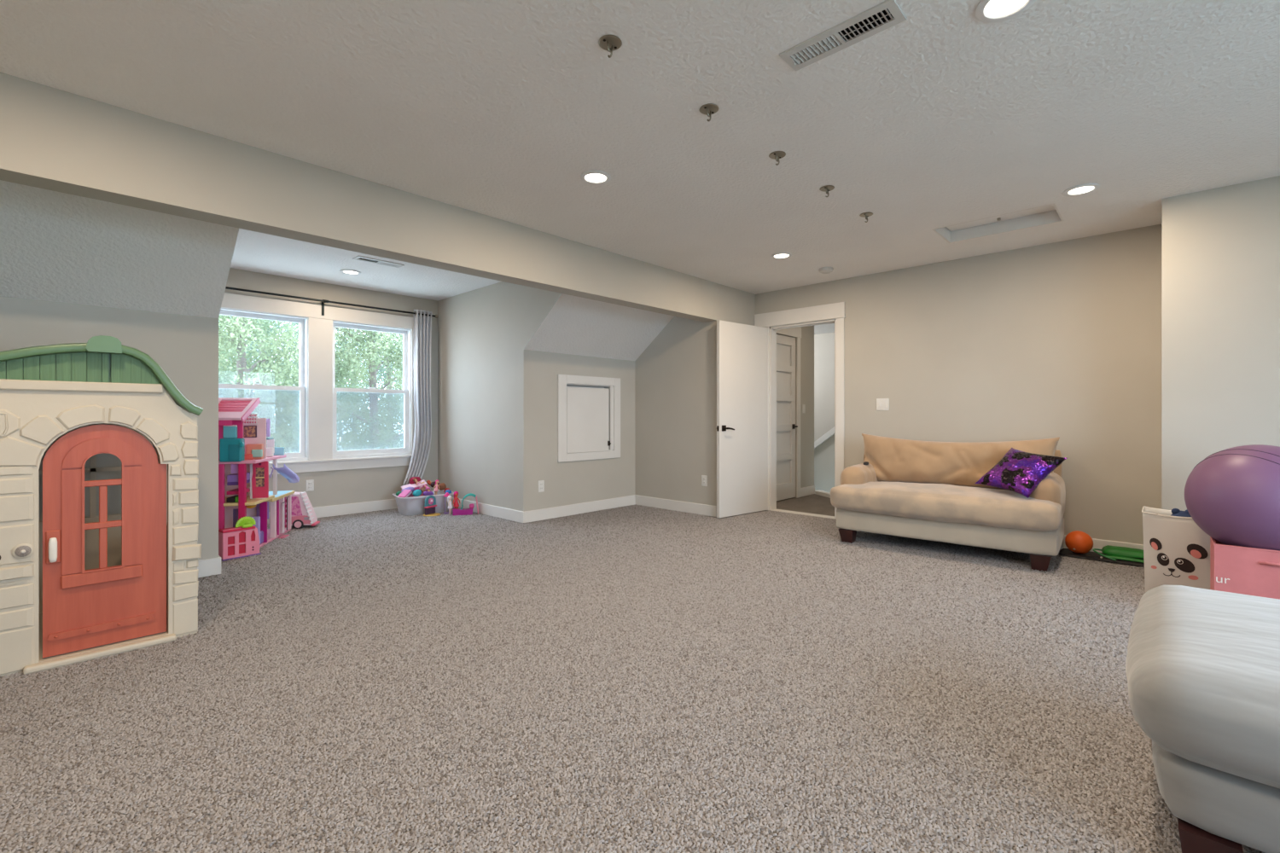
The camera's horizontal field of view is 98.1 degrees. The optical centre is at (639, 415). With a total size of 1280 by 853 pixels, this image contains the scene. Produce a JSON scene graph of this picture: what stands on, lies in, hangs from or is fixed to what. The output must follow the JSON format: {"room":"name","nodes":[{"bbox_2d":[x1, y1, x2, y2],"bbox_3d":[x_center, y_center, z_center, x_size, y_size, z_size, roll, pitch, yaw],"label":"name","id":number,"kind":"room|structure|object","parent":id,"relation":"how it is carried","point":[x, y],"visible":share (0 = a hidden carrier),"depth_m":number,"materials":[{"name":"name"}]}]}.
{"room":"playroom","nodes":[
{"label":"playroom","id":0,"kind":"room"},
{"bbox_2d":[0,296,199,560],"bbox_3d":[-3.480,0.162,3.059,0.100,1.800,1.652,0,0,43],"label":"wall","id":1,"kind":"structure","parent":0,"point":[171,340],"depth_m":3.32,"materials":[{"name":"paint"}]},
{"bbox_2d":[197,557,221,578],"bbox_3d":[-3.365,1.002,3.097,0.014,0.115,1.666,0,0,43],"label":"baseboard","id":2,"kind":"structure","parent":1,"relation":"attached to","point":[207,567],"depth_m":3.65,"materials":[{"name":"white paint"}]},
{"bbox_2d":[0,180,238,318],"bbox_3d":[-3.016,-1.110,2.687,1.085,0.928,1.751,0,0,43],"label":"ceiling","id":3,"kind":"structure","parent":0,"point":[55,247],"depth_m":3.08,"materials":[{"name":"paint"}]},
{"bbox_2d":[199,267,230,559],"bbox_3d":[-3.136,-0.158,3.940,2.727,2.440,0.100,0,0,43],"label":"wall","id":4,"kind":"structure","parent":0,"point":[208,326],"depth_m":3.66,"materials":[{"name":"paint"}]},
{"bbox_2d":[221,267,437,514],"bbox_3d":[-3.296,-0.158,5.826,0.140,2.440,2.618,0,0,43],"label":"wall","id":5,"kind":"structure","parent":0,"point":[335,487],"depth_m":5.79,"materials":[{"name":"paint"}]},
{"bbox_2d":[218,308,352,462],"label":"window","id":6,"kind":"structure","parent":5,"relation":"attached to","point":[302,455],"depth_m":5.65,"materials":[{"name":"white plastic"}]},
{"bbox_2d":[305,479,314,491],"bbox_3d":[-3.371,0.715,5.668,0.010,0.116,0.072,0,0,43],"label":"wall outlet","id":7,"kind":"object","parent":5,"relation":"attached to","point":[309,484],"visible":1,"depth_m":5.67,"materials":[{"name":"white plastic"}]},
{"bbox_2d":[225,286,438,318],"bbox_3d":[-3.215,-1.118,5.762,0.106,0.170,2.321,0,0,43],"label":"curtain rod","id":8,"kind":"object","parent":5,"relation":"attached to","point":[322,301],"visible":0.82,"depth_m":5.71,"materials":[{"name":"black metal"}]},
{"bbox_2d":[402,309,431,485],"bbox_3d":[-2.552,-0.217,6.371,0.120,2.001,0.363,0,0,43],"label":"curtain","id":9,"kind":"object","parent":8,"relation":"hanging from","point":[422,324],"visible":0.98,"depth_m":6.41,"materials":[{"name":"grey fabric"}]},
{"bbox_2d":[268,454,411,474],"bbox_3d":[-3.296,0.517,5.735,0.065,0.120,2.150,0,0,43],"label":"window sill","id":10,"kind":"structure","parent":5,"relation":"attached to","point":[392,461],"depth_m":5.89,"materials":[{"name":"white paint"}]},
{"bbox_2d":[282,320,411,459],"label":"window","id":11,"kind":"structure","parent":5,"relation":"attached to","point":[406,333],"depth_m":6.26,"materials":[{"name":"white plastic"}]},
{"bbox_2d":[267,494,437,524],"bbox_3d":[-3.255,1.002,5.787,0.014,0.115,2.418,0,0,43],"label":"baseboard","id":12,"kind":"structure","parent":5,"relation":"attached to","point":[334,510],"depth_m":6.00,"materials":[{"name":"white paint"}]},
{"bbox_2d":[0,72,755,506],"bbox_3d":[-0.943,-0.158,4.062,0.167,2.440,6.600,0,0,43],"label":"wall","id":13,"kind":"structure","parent":0,"point":[54,139],"depth_m":3.00,"materials":[{"name":"paint"}]},
{"bbox_2d":[437,281,561,523],"bbox_3d":[-1.404,-0.158,5.768,2.727,2.440,0.100,0,0,43],"label":"wall","id":14,"kind":"structure","parent":0,"point":[485,367],"depth_m":5.88,"materials":[{"name":"paint"}]},
{"bbox_2d":[437,494,523,523],"bbox_3d":[-1.780,1.002,6.045,1.770,0.115,0.014,0,0,43],"label":"baseboard","id":15,"kind":"structure","parent":14,"relation":"attached to","point":[495,511],"depth_m":5.81,"materials":[{"name":"white paint"}]},
{"bbox_2d":[531,350,634,522],"bbox_3d":[-0.568,0.162,6.132,0.100,1.800,1.580,0,0,43],"label":"wall","id":16,"kind":"structure","parent":0,"point":[566,483],"depth_m":5.91,"materials":[{"name":"paint"}]},
{"bbox_2d":[538,480,544,492],"bbox_3d":[-0.996,0.715,5.601,0.010,0.116,0.072,0,0,43],"label":"wall outlet","id":17,"kind":"object","parent":16,"relation":"attached to","point":[541,483],"visible":1,"depth_m":5.60,"materials":[{"name":"white plastic"}]},
{"bbox_2d":[523,494,635,523],"bbox_3d":[-0.595,1.002,6.020,0.014,0.115,1.580,0,0,43],"label":"baseboard","id":18,"kind":"structure","parent":16,"relation":"attached to","point":[567,510],"depth_m":5.93,"materials":[{"name":"white paint"}]},
{"bbox_2d":[557,374,620,462],"bbox_3d":[-0.577,0.029,6.107,0.160,0.910,0.902,0,0,43],"label":"door","id":19,"kind":"structure","parent":16,"relation":"in","point":[589,414],"depth_m":6.04,"materials":[{"name":"white paint"}]},
{"bbox_2d":[523,293,674,360],"bbox_3d":[-0.172,-1.110,5.688,1.085,0.928,1.679,0,0,43],"label":"ceiling","id":20,"kind":"structure","parent":0,"point":[574,325],"depth_m":5.73,"materials":[{"name":"paint"}]},
{"bbox_2d":[0,494,1264,852],"bbox_3d":[0.585,1.102,3.648,8.770,0.080,8.100,0,0,43],"label":"floor","id":21,"kind":"structure","parent":0,"point":[814,503],"depth_m":1.75,"materials":[{"name":"carpet"}]},
{"bbox_2d":[218,397,299,548],"bbox_3d":[-3.241,0.458,4.646,0.520,1.206,0.930,0,0,-15],"label":"dollhouse","id":22,"kind":"object","parent":21,"relation":"on","point":[244,456],"visible":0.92,"depth_m":4.47,"materials":[{"name":"plastic"}]},
{"bbox_2d":[226,488,250,494],"bbox_3d":[-3.174,0.601,4.395,0.090,0.027,0.210,0,0,-15],"label":"shelf","id":23,"kind":"object","parent":22,"relation":"attached to","point":[235,491],"depth_m":4.30,"materials":[{"name":"plastic"}]},
{"bbox_2d":[244,426,255,436],"bbox_3d":[-3.139,0.131,4.466,0.078,0.083,0.010,0,0,-15],"label":"picture","id":24,"kind":"object","parent":22,"relation":"attached to","point":[248,431],"depth_m":4.46},
{"bbox_2d":[244,425,256,437],"bbox_3d":[-3.142,0.130,4.475,0.092,0.096,0.007,0,0,-15],"label":"picture frame","id":25,"kind":"object","parent":22,"relation":"attached to","point":[249,431],"depth_m":4.46,"materials":[{"name":"plastic"}]},
{"bbox_2d":[246,505,255,508],"bbox_3d":[-3.046,0.716,4.341,0.080,0.027,0.080,0,0,-15],"label":"hanging lamp","id":26,"kind":"object","parent":22,"relation":"attached to","point":[247,506],"depth_m":4.32,"materials":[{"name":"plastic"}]},
{"bbox_2d":[245,443,263,459],"bbox_3d":[-3.085,0.290,4.450,0.110,0.120,0.050,0,0,-15],"label":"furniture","id":27,"kind":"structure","parent":22,"relation":"on","point":[256,446],"depth_m":4.43,"materials":[{"name":"plastic"}]},
{"bbox_2d":[251,449,262,457],"bbox_3d":[-3.053,0.302,4.427,0.070,0.060,0.030,0,0,-15],"label":"shelf","id":28,"kind":"object","parent":22,"relation":"attached to","point":[255,453],"depth_m":4.41,"materials":[{"name":"plastic"}]},
{"bbox_2d":[256,467,264,487],"bbox_3d":[-3.070,0.499,4.489,0.062,0.155,0.005,0,0,-15],"label":"picture","id":29,"kind":"object","parent":22,"relation":"attached to","point":[259,471],"depth_m":4.49},
{"bbox_2d":[285,499,286,528],"bbox_3d":[-3.164,0.877,4.967,0.012,0.250,0.030,0,0,-15],"label":"shelf","id":30,"kind":"object","parent":22,"relation":"attached to","point":[286,499],"depth_m":4.95,"materials":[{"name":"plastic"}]},
{"bbox_2d":[447,495,453,515],"bbox_3d":[-2.030,0.957,5.919,0.063,0.208,0.064,0,0,0],"label":"doll","id":31,"kind":"object","parent":21,"relation":"on","point":[449,498],"visible":1,"depth_m":5.91,"materials":[{"name":"plastic"}]},
{"bbox_2d":[0,504,1263,852],"bbox_3d":[-0.264,1.056,3.818,7.060,0.011,5.805,0,0,43],"label":"carpet","id":32,"kind":"structure","parent":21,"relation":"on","point":[755,528],"depth_m":2.12,"materials":[{"name":"grey carpet"}]},
{"bbox_2d":[0,335,203,676],"bbox_3d":[-2.857,0.357,2.619,1.030,1.410,1.126,0,0,43],"label":"playhouse","id":33,"kind":"object","parent":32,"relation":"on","point":[76,588],"visible":1,"depth_m":2.44,"materials":[{"name":"beige plastic"}]},
{"bbox_2d":[218,525,261,561],"bbox_3d":[-3.001,0.949,4.162,0.104,0.224,0.247,0,0,34],"label":"storefront","id":34,"kind":"object","parent":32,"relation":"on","point":[234,543],"visible":0.93,"depth_m":4.12,"materials":[{"name":"plastic"}]},
{"bbox_2d":[234,516,255,528],"bbox_3d":[-2.951,0.797,4.154,0.035,0.086,0.145,0,0,29],"label":"shell","id":35,"kind":"object","parent":34,"relation":"on","point":[245,522],"visible":1,"depth_m":4.15,"materials":[{"name":"plastic"}]},
{"bbox_2d":[284,491,319,529],"bbox_3d":[-3.213,0.888,5.250,0.291,0.346,0.193,0,0,-15],"label":"camper van","id":36,"kind":"object","parent":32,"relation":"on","point":[303,513],"visible":0.77,"depth_m":5.18,"materials":[{"name":"plastic"}]},
{"bbox_2d":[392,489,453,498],"bbox_3d":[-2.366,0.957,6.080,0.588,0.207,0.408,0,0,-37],"label":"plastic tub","id":37,"kind":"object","parent":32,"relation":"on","point":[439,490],"visible":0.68,"depth_m":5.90,"materials":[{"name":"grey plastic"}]},
{"bbox_2d":[397,489,412,499],"bbox_3d":[-2.498,0.839,5.895,0.094,0.089,0.120,0,0,18],"label":"case","id":38,"kind":"object","parent":37,"relation":"in","point":[405,493],"visible":0.97,"depth_m":5.88,"materials":[{"name":"plastic"}]},
{"bbox_2d":[401,486,414,492],"bbox_3d":[-2.510,0.814,6.011,0.100,0.074,0.127,0,0,31],"label":"cloth","id":39,"kind":"object","parent":37,"relation":"in","point":[412,489],"visible":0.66,"depth_m":6.00,"materials":[{"name":"fabric"}]},
{"bbox_2d":[401,479,427,490],"bbox_3d":[-2.483,0.786,6.104,0.262,0.138,0.120,0,0,-33],"label":"suitcase","id":40,"kind":"object","parent":37,"relation":"in","point":[416,487],"visible":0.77,"depth_m":6.08,"materials":[{"name":"plastic"}]},
{"bbox_2d":[409,477,421,484],"bbox_3d":[-2.495,0.738,6.165,0.083,0.110,0.126,0,0,43],"label":"plush toy","id":41,"kind":"object","parent":40,"relation":"on","point":[418,479],"visible":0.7,"depth_m":6.13,"materials":[{"name":"fabric"}]},
{"bbox_2d":[413,489,421,496],"bbox_3d":[-2.386,0.831,5.943,0.083,0.074,0.092,0,0,21],"label":"cup","id":42,"kind":"object","parent":37,"relation":"in","point":[417,492],"visible":0.98,"depth_m":5.91,"materials":[{"name":"plastic"}]},
{"bbox_2d":[404,489,432,511],"bbox_3d":[-2.442,0.942,6.136,0.142,0.231,0.312,0,0,43],"label":"plastic tub","id":43,"kind":"object","parent":37,"relation":"in","point":[422,498],"visible":0.21,"depth_m":6.04,"materials":[{"name":"plastic"}]},
{"bbox_2d":[413,478,425,492],"bbox_3d":[-2.423,0.773,6.101,0.139,0.164,0.058,0,0,4],"label":"doll","id":44,"kind":"object","parent":37,"relation":"in","point":[415,480],"visible":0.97,"depth_m":6.09,"materials":[{"name":"plastic"}]},
{"bbox_2d":[423,491,433,495],"bbox_3d":[-2.285,0.844,5.992,0.059,0.055,0.111,0,0,44],"label":"pouch","id":45,"kind":"object","parent":37,"relation":"in","point":[425,493],"visible":0.89,"depth_m":5.97,"materials":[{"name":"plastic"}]},
{"bbox_2d":[433,479,439,497],"bbox_3d":[-2.243,0.806,6.117,0.062,0.191,0.082,0,0,-24],"label":"doll","id":46,"kind":"object","parent":37,"relation":"in","point":[437,481],"visible":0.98,"depth_m":6.10,"materials":[{"name":"plastic"}]},
{"bbox_2d":[437,482,446,490],"bbox_3d":[-2.211,0.795,6.196,0.077,0.080,0.093,0,0,43],"label":"bear","id":47,"kind":"object","parent":37,"relation":"in","point":[442,486],"visible":0.9,"depth_m":6.17},
{"bbox_2d":[423,495,440,517],"bbox_3d":[-2.213,0.957,5.893,0.176,0.209,0.176,0,0,23],"label":"vanity","id":48,"kind":"object","parent":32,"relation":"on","point":[430,501],"visible":1,"depth_m":5.88,"materials":[{"name":"plastic"}]},
{"bbox_2d":[424,505,436,508],"bbox_3d":[-2.223,0.969,5.897,0.042,0.017,0.150,0,0,23],"label":"shelf","id":49,"kind":"object","parent":48,"relation":"attached to","point":[426,506],"depth_m":5.88,"materials":[{"name":"plastic"}]},
{"bbox_2d":[428,498,433,505],"bbox_3d":[-2.221,0.912,5.896,0.005,0.069,0.070,0,0,23],"label":"print","id":50,"kind":"object","parent":48,"relation":"on","point":[430,500],"depth_m":5.89},
{"bbox_2d":[442,492,450,514],"bbox_3d":[-2.081,0.944,5.989,0.080,0.234,0.080,0,0,43],"label":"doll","id":51,"kind":"object","parent":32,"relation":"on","point":[446,494],"visible":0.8,"depth_m":5.96,"materials":[{"name":"plastic"}]},
{"bbox_2d":[453,493,478,515],"bbox_3d":[-1.861,0.951,5.942,0.267,0.221,0.100,0,0,-15],"label":"slide","id":52,"kind":"object","parent":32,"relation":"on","point":[461,511],"visible":1,"depth_m":5.91,"materials":[{"name":"plastic"}]},
{"bbox_2d":[453,491,460,508],"bbox_3d":[-1.977,0.938,5.951,0.075,0.248,0.076,0,0,30],"label":"doll","id":53,"kind":"object","parent":52,"relation":"in","point":[456,505],"visible":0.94,"depth_m":5.94,"materials":[{"name":"plastic"}]},
{"bbox_2d":[830,433,1065,571],"bbox_3d":[2.449,0.613,4.474,1.556,0.897,0.976,0,0,40],"label":"loveseat","id":54,"kind":"object","parent":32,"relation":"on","point":[907,488],"visible":0.87,"depth_m":4.28,"materials":[{"name":"beige fabric"}]},
{"bbox_2d":[830,481,1063,531],"bbox_3d":[2.383,0.685,4.399,1.542,0.262,0.768,0,0,40],"label":"seat cushion","id":55,"kind":"object","parent":54,"relation":"on","point":[971,506],"depth_m":4.11,"materials":[{"name":"beige fabric"}]},
{"bbox_2d":[861,433,1059,490],"bbox_3d":[2.586,0.380,4.639,1.470,0.430,0.294,0,0,40],"label":"cushion","id":56,"kind":"object","parent":54,"relation":"on","point":[889,459],"depth_m":4.59,"materials":[{"name":"beige fabric"}]},
{"bbox_2d":[975,448,1067,498],"bbox_3d":[2.760,0.407,4.039,0.332,0.320,0.458,0,0,-17],"label":"throw pillow","id":57,"kind":"object","parent":54,"relation":"on","point":[1020,472],"visible":1,"depth_m":3.96,"materials":[{"name":"purple fabric"}]},
{"bbox_2d":[1058,545,1144,566],"bbox_3d":[3.465,1.007,4.063,0.624,0.084,0.277,0,0,43],"label":"toy","id":58,"kind":"object","parent":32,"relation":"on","point":[1110,554],"visible":0.62,"depth_m":4.01,"materials":[{"name":"green plastic"}]},
{"bbox_2d":[1064,530,1093,553],"bbox_3d":[3.294,0.952,4.166,0.168,0.168,0.168,0,0,43],"label":"ball","id":59,"kind":"object","parent":58,"relation":"on","point":[1078,542],"visible":1,"depth_m":4.12,"materials":[{"name":"rubber"}]},
{"bbox_2d":[1141,506,1210,592],"bbox_3d":[3.213,0.819,3.321,0.307,0.486,0.286,0,0,43],"label":"storage bin","id":60,"kind":"object","parent":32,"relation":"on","point":[1177,550],"visible":0.69,"depth_m":3.23,"materials":[{"name":"white fabric"}]},
{"bbox_2d":[1170,508,1191,517],"bbox_3d":[3.214,0.625,3.291,0.104,0.145,0.102,0,0,-7],"label":"toy","id":61,"kind":"object","parent":60,"relation":"in","point":[1176,512],"visible":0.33,"depth_m":3.28,"materials":[{"name":"plastic"}]},
{"bbox_2d":[1210,536,1279,599],"bbox_3d":[3.117,0.852,2.780,0.356,0.420,0.362,0,0,43],"label":"storage bin","id":62,"kind":"object","parent":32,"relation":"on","point":[1254,572],"visible":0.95,"depth_m":2.71,"materials":[{"name":"fabric"}]},
{"bbox_2d":[1184,444,1279,551],"bbox_3d":[3.119,0.422,2.789,0.550,0.550,0.550,0,0,43],"label":"exercise ball","id":63,"kind":"object","parent":62,"relation":"on","point":[1232,495],"visible":1,"depth_m":2.70,"materials":[{"name":"purple plastic"}]},
{"bbox_2d":[814,490,830,498],"bbox_3d":[2.765,1.040,6.898,0.288,0.045,1.480,0,0,-37],"label":"baseboard","id":64,"kind":"structure","parent":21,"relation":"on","point":[823,493],"depth_m":7.32,"materials":[{"name":"white paint"}]},
{"bbox_2d":[1125,584,1279,852],"bbox_3d":[1.875,0.805,1.252,1.168,0.513,1.062,0,0,43],"label":"ottoman","id":65,"kind":"object","parent":21,"relation":"on","point":[1202,666],"visible":1,"depth_m":1.24,"materials":[{"name":"white fabric"}]},
{"bbox_2d":[0,0,1279,334],"bbox_3d":[1.238,-1.398,4.338,8.770,0.040,10.000,0,0,43],"label":"ceiling","id":66,"kind":"structure","parent":0,"point":[942,116],"depth_m":2.50,"materials":[{"name":"paint"}]},
{"bbox_2d":[340,269,360,274],"bbox_3d":[-2.773,-1.373,5.320,0.180,0.010,0.180,0,0,43],"label":"recessed light","id":67,"kind":"object","parent":66,"relation":"in","point":[345,271],"visible":1,"depth_m":5.31,"materials":[{"name":"white plastic"}]},
{"bbox_2d":[352,256,404,267],"bbox_3d":[-2.338,-1.417,4.972,0.130,0.122,0.400,0,0,43],"label":"ceiling vent","id":68,"kind":"object","parent":66,"relation":"in","point":[357,258],"visible":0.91,"depth_m":4.97,"materials":[{"name":"metal"}]},
{"bbox_2d":[580,170,610,184],"bbox_3d":[-0.256,-1.373,3.205,0.180,0.010,0.180,0,0,43],"label":"recessed light","id":69,"kind":"object","parent":66,"relation":"in","point":[590,177],"visible":1,"depth_m":3.19,"materials":[{"name":"white plastic"}]},
{"bbox_2d":[598,34,622,58],"bbox_3d":[-0.111,-1.349,2.049,0.088,0.057,0.088,0,0,43],"label":"ceiling hook","id":70,"kind":"object","parent":66,"relation":"attached to","point":[610,43],"visible":1,"depth_m":2.04,"materials":[{"name":"silver metal"}]},
{"bbox_2d":[698,103,718,122],"bbox_3d":[0.310,-1.349,2.493,0.088,0.057,0.088,0,0,43],"label":"ceiling hook","id":71,"kind":"object","parent":66,"relation":"attached to","point":[708,109],"visible":1,"depth_m":2.48,"materials":[{"name":"silver metal"}]},
{"bbox_2d":[768,151,785,165],"bbox_3d":[0.726,-1.349,2.932,0.088,0.057,0.088,0,0,43],"label":"ceiling hook","id":72,"kind":"object","parent":66,"relation":"attached to","point":[776,155],"visible":1,"depth_m":2.92,"materials":[{"name":"silver metal"}]},
{"bbox_2d":[770,252,791,259],"bbox_3d":[1.216,-1.373,4.772,0.180,0.010,0.180,0,0,43],"label":"recessed light","id":73,"kind":"object","parent":66,"relation":"in","point":[779,255],"visible":1,"depth_m":4.76,"materials":[{"name":"white plastic"}]},
{"bbox_2d":[818,267,833,273],"bbox_3d":[1.747,-1.358,5.211,0.136,0.040,0.136,0,0,43],"label":"smoke detector","id":74,"kind":"object","parent":66,"relation":"attached to","point":[824,270],"visible":1,"depth_m":5.17,"materials":[{"name":"plastic"}]},
{"bbox_2d":[819,185,834,197],"bbox_3d":[1.133,-1.349,3.361,0.088,0.057,0.088,0,0,43],"label":"ceiling hook","id":75,"kind":"object","parent":66,"relation":"attached to","point":[826,189],"visible":1,"depth_m":3.35,"materials":[{"name":"silver metal"}]},
{"bbox_2d":[779,0,906,71],"bbox_3d":[0.726,-1.417,2.019,0.418,0.122,0.132,0,0,43],"label":"ceiling vent","id":76,"kind":"object","parent":66,"relation":"in","point":[887,14],"visible":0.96,"depth_m":2.02,"materials":[{"name":"metal"}]},
{"bbox_2d":[859,212,872,222],"bbox_3d":[1.550,-1.349,3.801,0.088,0.057,0.088,0,0,43],"label":"ceiling hook","id":77,"kind":"object","parent":66,"relation":"attached to","point":[865,215],"visible":1,"depth_m":3.79,"materials":[{"name":"silver metal"}]},
{"bbox_2d":[932,203,1064,243],"bbox_3d":[2.582,-1.443,4.022,0.755,0.130,0.470,0,0,43],"label":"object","id":78,"kind":"structure","parent":66,"relation":"attached to","point":[1047,214],"depth_m":4.15,"materials":[{"name":"white paint"}]},
{"bbox_2d":[975,0,1035,22],"bbox_3d":[1.220,-1.373,1.847,0.180,0.010,0.180,0,0,43],"label":"recessed light","id":79,"kind":"object","parent":66,"relation":"in","point":[986,10],"visible":1,"depth_m":1.87,"materials":[{"name":"white plastic"}]},
{"bbox_2d":[1062,183,1099,196],"bbox_3d":[2.686,-1.373,3.379,0.180,0.010,0.180,0,0,43],"label":"recessed light","id":80,"kind":"object","parent":66,"relation":"in","point":[1081,189],"visible":1,"depth_m":3.38,"materials":[{"name":"white plastic"}]},
{"bbox_2d":[634,316,709,515],"bbox_3d":[0.371,-0.158,6.261,1.085,2.440,0.100,0,0,43],"label":"wall","id":81,"kind":"structure","parent":0,"point":[672,374],"depth_m":6.19,"materials":[{"name":"paint"}]},
{"bbox_2d":[635,494,716,517],"bbox_3d":[0.374,1.002,6.181,1.171,0.115,0.014,0,0,43],"label":"baseboard","id":82,"kind":"structure","parent":81,"relation":"attached to","point":[710,510],"depth_m":6.13,"materials":[{"name":"white paint"}]},
{"bbox_2d":[701,475,707,486],"bbox_3d":[0.681,0.693,5.892,0.072,0.116,0.010,0,0,43],"label":"wall outlet","id":83,"kind":"object","parent":81,"relation":"attached to","point":[704,478],"visible":1,"depth_m":5.89,"materials":[{"name":"white plastic"}]},
{"bbox_2d":[776,325,814,498],"bbox_3d":[1.814,-0.158,7.002,0.100,2.440,1.460,0,0,43],"label":"wall","id":84,"kind":"structure","parent":0,"point":[807,333],"depth_m":7.34,"materials":[{"name":"paint"}]},
{"bbox_2d":[776,334,797,500],"bbox_3d":[1.720,0.017,6.885,0.185,2.110,0.820,0,0,43],"label":"door","id":85,"kind":"structure","parent":84,"relation":"in","point":[786,426],"depth_m":6.99,"materials":[{"name":"white paint"}]},
{"bbox_2d":[776,327,801,498],"bbox_3d":[1.754,-0.040,6.852,0.020,2.197,0.960,0,0,43],"label":"door frame","id":86,"kind":"structure","parent":84,"relation":"attached to","point":[795,332],"depth_m":7.14,"materials":[{"name":"white paint"}]},
{"bbox_2d":[800,485,814,497],"bbox_3d":[1.855,1.002,6.963,0.014,0.115,1.460,0,0,43],"label":"baseboard","id":87,"kind":"structure","parent":84,"relation":"attached to","point":[807,491],"depth_m":7.33,"materials":[{"name":"white paint"}]},
{"bbox_2d":[814,332,834,442],"bbox_3d":[3.254,1.042,9.248,4.000,4.840,0.100,0,0,43],"label":"wall","id":88,"kind":"structure","parent":0,"point":[823,343],"depth_m":9.33,"materials":[{"name":"paint"}]},
{"bbox_2d":[814,434,834,493],"bbox_3d":[3.240,1.237,8.434,2.900,4.450,0.100,0,0,43],"label":"wall","id":89,"kind":"structure","parent":0,"point":[824,453],"depth_m":8.69,"materials":[{"name":"paint"}]},
{"bbox_2d":[814,426,834,448],"bbox_3d":[3.237,0.032,8.430,2.900,2.260,0.170,0,0,43],"label":"cap","id":90,"kind":"object","parent":89,"relation":"attached to","point":[831,432],"visible":0.06,"depth_m":8.66,"materials":[{"name":"white paint"}]},
{"bbox_2d":[755,224,1161,544],"bbox_3d":[2.572,-0.158,5.196,3.375,2.440,0.120,0,0,43],"label":"wall","id":91,"kind":"structure","parent":0,"point":[1061,340],"depth_m":4.52,"materials":[{"name":"paint"}]},
{"bbox_2d":[754,302,845,519],"bbox_3d":[1.722,-0.041,5.979,1.050,2.205,0.149,0,0,43],"label":"door frame","id":92,"kind":"structure","parent":91,"relation":"attached to","point":[835,311],"depth_m":5.87,"materials":[{"name":"white paint"}]},
{"bbox_2d":[716,320,767,517],"bbox_3d":[1.114,0.038,5.943,0.839,2.023,0.162,0,0,-40],"label":"door","id":93,"kind":"structure","parent":92,"relation":"attached to","point":[741,349],"depth_m":5.88,"materials":[{"name":"white paint"}]},
{"bbox_2d":[770,509,834,519],"bbox_3d":[1.761,1.058,5.961,0.732,0.007,0.124,0,0,43],"label":"threshold","id":94,"kind":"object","parent":91,"relation":"attached to","point":[776,510],"depth_m":5.94,"materials":[{"name":"white paint"}]},
{"bbox_2d":[876,398,889,410],"bbox_3d":[2.331,-0.106,5.334,0.116,0.116,0.010,0,0,43],"label":"light switch","id":95,"kind":"object","parent":91,"relation":"attached to","point":[881,404],"visible":1,"depth_m":5.33,"materials":[{"name":"white plastic"}]},
{"bbox_2d":[1060,535,1143,552],"bbox_3d":[2.905,1.002,4.787,2.330,0.115,0.014,0,0,43],"label":"baseboard","id":96,"kind":"structure","parent":91,"relation":"attached to","point":[1097,544],"depth_m":4.19,"materials":[{"name":"white paint"}]},
{"bbox_2d":[1161,175,1279,511],"bbox_3d":[4.420,-0.158,3.006,2.320,2.440,0.755,0,0,43],"label":"wall","id":97,"kind":"structure","parent":0,"point":[1220,247],"depth_m":3.36,"materials":[{"name":"paint"}]},
{"label":"outside","id":98,"kind":"structure","parent":0,"visible":0},
{"bbox_3d":[-28.177,4.312,40.484,83.400,0.100,80.000,0,0,43],"label":"lawn","id":99,"kind":"structure","parent":98,"visible":0},
{"bbox_2d":[219,320,366,452],"bbox_3d":[-20.569,-1.364,31.054,10.580,12.269,10.737,0,0,0],"label":"tree","id":100,"kind":"object","parent":99,"relation":"on","point":[266,320],"visible":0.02,"depth_m":30.71,"materials":[{"name":"green plant"}]},
{"bbox_2d":[218,319,368,453],"bbox_3d":[-15.017,-1.127,22.014,7.194,10.784,7.894,0,0,16],"label":"tree","id":101,"kind":"object","parent":99,"relation":"on","point":[293,324],"visible":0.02,"depth_m":21.93,"materials":[{"name":"green plant"}]},
{"bbox_2d":[258,328,403,448],"bbox_3d":[-18.787,-1.587,36.822,10.070,11.824,10.749,0,0,-7],"label":"tree","id":102,"kind":"object","parent":99,"relation":"on","point":[385,375],"visible":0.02,"depth_m":35.95,"materials":[{"name":"green plant"}]},
{"bbox_2d":[335,329,403,449],"bbox_3d":[-12.042,-0.672,27.009,6.736,9.974,6.873,0,0,-9],"label":"tree","id":103,"kind":"object","parent":99,"relation":"on","point":[352,424],"visible":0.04,"depth_m":26.23,"materials":[{"name":"green plant"}]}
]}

